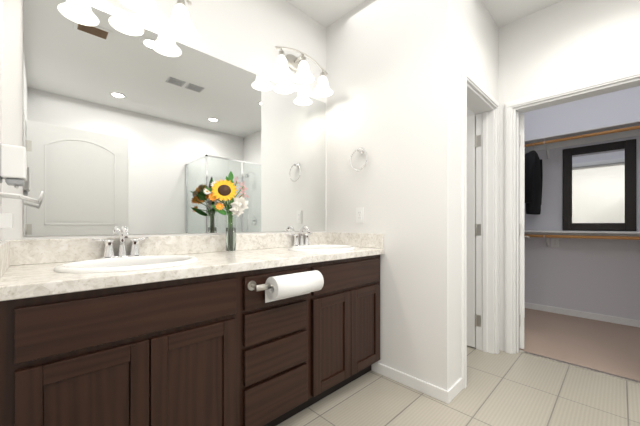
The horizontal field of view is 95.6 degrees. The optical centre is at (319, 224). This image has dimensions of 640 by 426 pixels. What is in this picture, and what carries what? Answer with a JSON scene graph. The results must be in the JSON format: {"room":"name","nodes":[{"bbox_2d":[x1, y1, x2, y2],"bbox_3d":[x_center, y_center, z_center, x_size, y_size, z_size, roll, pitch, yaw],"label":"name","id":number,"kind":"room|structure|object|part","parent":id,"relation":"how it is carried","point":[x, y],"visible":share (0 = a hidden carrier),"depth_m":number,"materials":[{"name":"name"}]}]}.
{"room":"bathroom","nodes":[
{"label":"bathroom","id":0,"kind":"room"},
{"bbox_2d":[0,0,7,241],"bbox_3d":[-0.185,-0.310,-0.053,0.120,2.760,3.560,0,0,-44],"label":"wall","id":1,"kind":"structure","parent":0,"point":[3,3],"depth_m":1.19,"materials":[{"name":"paint"}]},
{"bbox_2d":[0,240,11,277],"bbox_3d":[-1.075,0.114,0.974,0.020,0.105,0.558,0,0,-44],"label":"backsplash","id":2,"kind":"structure","parent":1,"relation":"attached to","point":[6,245],"depth_m":1.02,"materials":[{"name":"beige stone"}]},
{"bbox_2d":[0,144,26,188],"bbox_3d":[-1.096,-0.205,1.030,0.074,0.150,0.115,0,0,-44],"label":"soap dispenser","id":3,"kind":"object","parent":1,"relation":"attached to","point":[13,165],"visible":1,"depth_m":1.00,"materials":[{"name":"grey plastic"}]},
{"bbox_2d":[0,190,42,227],"bbox_3d":[-1.078,-0.050,1.044,0.118,0.150,0.200,0,0,-44],"label":"towel bar","id":4,"kind":"object","parent":1,"relation":"attached to","point":[6,220],"visible":1,"depth_m":1.01,"materials":[{"name":"chrome metal"}]},
{"bbox_2d":[8,0,327,239],"bbox_3d":[-0.655,-0.310,1.883,1.855,2.760,0.120,0,0,-44],"label":"wall","id":5,"kind":"structure","parent":0,"point":[244,34],"depth_m":1.86,"materials":[{"name":"paint"}]},
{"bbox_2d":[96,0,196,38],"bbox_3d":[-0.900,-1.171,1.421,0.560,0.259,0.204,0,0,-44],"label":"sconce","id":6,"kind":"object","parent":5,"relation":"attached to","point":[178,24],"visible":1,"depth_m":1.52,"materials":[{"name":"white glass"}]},
{"bbox_2d":[12,232,327,265],"bbox_3d":[-0.611,0.114,1.824,1.868,0.105,0.020,0,0,-44],"label":"backsplash","id":7,"kind":"structure","parent":5,"relation":"attached to","point":[35,250],"depth_m":1.57,"materials":[{"name":"beige stone"}]},
{"bbox_2d":[23,0,325,235],"bbox_3d":[-0.602,-0.495,1.848,1.802,1.086,0.004,0,0,-44],"label":"mirror","id":8,"kind":"object","parent":5,"relation":"attached to","point":[133,128],"visible":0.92,"depth_m":1.54,"materials":[{"name":"clear glass"}]},
{"bbox_2d":[270,46,332,96],"bbox_3d":[-0.137,-1.171,2.158,0.560,0.259,0.204,0,0,-44],"label":"sconce","id":9,"kind":"object","parent":5,"relation":"attached to","point":[282,71],"visible":1,"depth_m":2.16,"materials":[{"name":"white glass"}]},
{"bbox_2d":[328,0,455,389],"bbox_3d":[0.460,-0.310,2.151,0.120,2.760,1.005,0,0,-44],"label":"wall","id":10,"kind":"structure","parent":0,"point":[392,68],"depth_m":1.96,"materials":[{"name":"paint"}]},
{"bbox_2d":[328,232,383,249],"bbox_3d":[0.255,0.114,2.258,0.020,0.105,0.558,0,0,-44],"label":"backsplash","id":11,"kind":"structure","parent":10,"relation":"attached to","point":[352,239],"depth_m":2.20,"materials":[{"name":"beige stone"}]},
{"bbox_2d":[350,147,367,170],"bbox_3d":[0.303,-0.500,2.192,0.047,0.182,0.165,0,0,-44],"label":"towel ring","id":12,"kind":"object","parent":10,"relation":"attached to","point":[361,150],"visible":0.98,"depth_m":2.19,"materials":[{"name":"silver metal"}]},
{"bbox_2d":[356,207,363,222],"bbox_3d":[0.304,-0.076,2.219,0.008,0.116,0.072,0,0,-44],"label":"outlet","id":13,"kind":"object","parent":10,"relation":"attached to","point":[359,214],"visible":1,"depth_m":2.21,"materials":[{"name":"white plastic"}]},
{"bbox_2d":[371,362,451,403],"bbox_3d":[0.577,1.033,1.936,0.016,0.074,0.560,0,0,-44],"label":"baseboard","id":14,"kind":"structure","parent":10,"relation":"attached to","point":[450,394],"depth_m":1.89,"materials":[{"name":"paint"}]},
{"bbox_2d":[286,0,562,27],"bbox_3d":[0.788,-1.740,1.408,6.150,0.100,4.310,0,0,-44],"label":"ceiling","id":15,"kind":"structure","parent":0,"point":[326,13],"depth_m":2.26,"materials":[{"name":"paint"}]},
{"bbox_2d":[277,345,639,425],"bbox_3d":[0.644,1.095,1.269,3.150,0.050,4.310,0,0,-44],"label":"floor","id":16,"kind":"structure","parent":0,"point":[503,388],"depth_m":1.77,"materials":[{"name":"beige tile"}]},
{"bbox_2d":[0,254,380,425],"bbox_3d":[-0.378,0.637,1.583,1.868,0.861,0.692,0,0,-44],"label":"bathroom vanity","id":17,"kind":"object","parent":16,"relation":"on","point":[125,329],"depth_m":1.16,"materials":[{"name":"brown wood"}]},
{"bbox_2d":[0,246,383,293],"bbox_3d":[-0.416,0.187,1.622,1.868,0.040,0.582,0,0,-44],"label":"countertop","id":18,"kind":"structure","parent":17,"relation":"on","point":[35,276],"depth_m":1.11,"materials":[{"name":"beige stone"}]},
{"bbox_2d":[92,226,151,257],"bbox_3d":[-0.946,0.085,1.397,0.233,0.162,0.127,0,0,-44],"label":"faucet","id":19,"kind":"object","parent":18,"relation":"on","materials":[{"name":"silver metal"}]},
{"bbox_2d":[48,250,215,277],"bbox_3d":[-0.788,0.238,1.234,0.510,0.176,0.410,0,0,-44],"label":"sink","id":20,"kind":"object","parent":18,"relation":"in","point":[61,267],"depth_m":1.28,"materials":[{"name":"white ceramic"}]},
{"bbox_2d":[204,171,248,252],"bbox_3d":[-0.537,-0.079,1.722,0.284,0.490,0.149,0,0,-44],"label":"flower arrangement","id":21,"kind":"object","parent":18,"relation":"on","point":[223,192],"visible":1,"depth_m":1.70,"materials":[{"name":"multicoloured plant"}]},
{"bbox_2d":[288,226,311,245],"bbox_3d":[-0.118,0.085,2.195,0.233,0.162,0.127,0,0,-44],"label":"faucet","id":22,"kind":"object","parent":18,"relation":"on","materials":[{"name":"silver metal"}]},
{"bbox_2d":[272,242,371,253],"bbox_3d":[0.018,0.238,2.012,0.510,0.176,0.410,0,0,-44],"label":"sink","id":23,"kind":"object","parent":18,"relation":"in","point":[313,247],"depth_m":2.12,"materials":[{"name":"white ceramic"}]},
{"bbox_2d":[456,0,499,381],"bbox_3d":[1.142,-0.310,2.208,0.930,2.760,0.140,0,0,-44],"label":"wall","id":24,"kind":"structure","parent":0,"point":[477,33],"depth_m":2.03,"materials":[{"name":"paint"}]},
{"bbox_2d":[467,115,480,347],"bbox_3d":[1.133,0.054,2.726,0.094,2.008,0.701,0,0,-44],"label":"door","id":25,"kind":"structure","parent":24,"relation":"in","point":[473,230],"depth_m":2.52,"materials":[{"name":"paint"}]},
{"bbox_2d":[461,67,639,388],"bbox_3d":[1.550,0.021,1.958,0.986,2.095,1.096,0,0,-44],"label":"door frame","id":26,"kind":"structure","parent":24,"relation":"attached to","point":[487,208],"depth_m":2.17,"materials":[{"name":"paint"}]},
{"bbox_2d":[500,0,639,350],"bbox_3d":[1.756,-0.310,2.342,0.120,2.760,4.310,0,0,-44],"label":"wall","id":27,"kind":"structure","parent":0,"point":[565,43],"depth_m":2.19,"materials":[{"name":"paint"}]},
{"bbox_2d":[519,350,639,383],"bbox_3d":[1.941,1.066,2.194,0.030,0.008,0.744,0,0,-44],"label":"trim","id":28,"kind":"structure","parent":27,"relation":"attached to","point":[593,370],"depth_m":2.16,"materials":[{"name":"silver metal"}]},
{"bbox_2d":[525,302,639,326],"bbox_3d":[3.326,1.033,3.024,0.013,0.074,2.870,0,0,-44],"label":"baseboard","id":29,"kind":"structure","parent":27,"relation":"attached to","point":[618,320],"depth_m":3.32,"materials":[{"name":"paint"}]},
{"bbox_2d":[519,308,639,380],"bbox_3d":[1.205,1.093,0.976,6.150,0.054,3.110,0,0,-44],"label":"floor","id":30,"kind":"structure","parent":0,"point":[609,347],"depth_m":2.65,"materials":[{"name":"beige carpet"}]},
{"bbox_2d":[519,86,639,348],"bbox_3d":[2.803,-0.310,2.519,1.709,2.760,3.110,0,0,-44],"label":"wall","id":31,"kind":"structure","parent":0,"point":[599,276],"depth_m":3.33,"materials":[{"name":"paint"}]},
{"bbox_3d":[1.901,0.054,2.781,0.776,2.008,0.225,0,0,-44],"label":"closet door","id":32,"kind":"part","parent":31,"relation":"part of","materials":[{"name":"white paint"}]},
{"bbox_2d":[524,230,639,246],"bbox_3d":[3.220,0.171,2.922,0.302,0.208,2.864,0,0,-44],"label":"closet shelf","id":33,"kind":"object","parent":31,"relation":"attached to","point":[592,233],"visible":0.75,"depth_m":3.24,"materials":[{"name":"paint"}]},
{"bbox_2d":[524,234,639,239],"bbox_3d":[3.137,0.130,2.841,0.033,0.033,2.860,0,0,-44],"label":"rod","id":34,"kind":"object","parent":33,"relation":"attached to","point":[593,237],"depth_m":3.11,"materials":[{"name":"brown wood"}]},
{"bbox_2d":[525,120,639,158],"bbox_3d":[3.220,-0.919,2.922,0.302,0.208,2.864,0,0,-44],"label":"closet shelf","id":35,"kind":"object","parent":31,"relation":"attached to","point":[605,137],"visible":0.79,"depth_m":3.24,"materials":[{"name":"paint"}]},
{"bbox_2d":[525,125,639,146],"bbox_3d":[3.137,-0.960,2.841,0.033,0.033,2.860,0,0,-44],"label":"rod","id":36,"kind":"object","parent":35,"relation":"attached to","point":[588,135],"depth_m":3.11,"materials":[{"name":"brown wood"}]},
{"bbox_2d":[525,146,542,214],"bbox_3d":[2.543,-0.556,3.456,0.636,0.852,0.130,0,0,-44],"label":"jacket","id":37,"kind":"object","parent":36,"relation":"hanging from","point":[533,180],"visible":0.92,"depth_m":3.29,"materials":[{"name":"black fabric"}]},
{"bbox_2d":[562,139,635,230],"bbox_3d":[3.102,-0.419,3.247,0.058,0.966,0.595,0,0,-44],"label":"mirror","id":38,"kind":"object","parent":31,"relation":"attached to","point":[599,192],"visible":1,"depth_m":3.23,"materials":[{"name":"black"}]}
]}

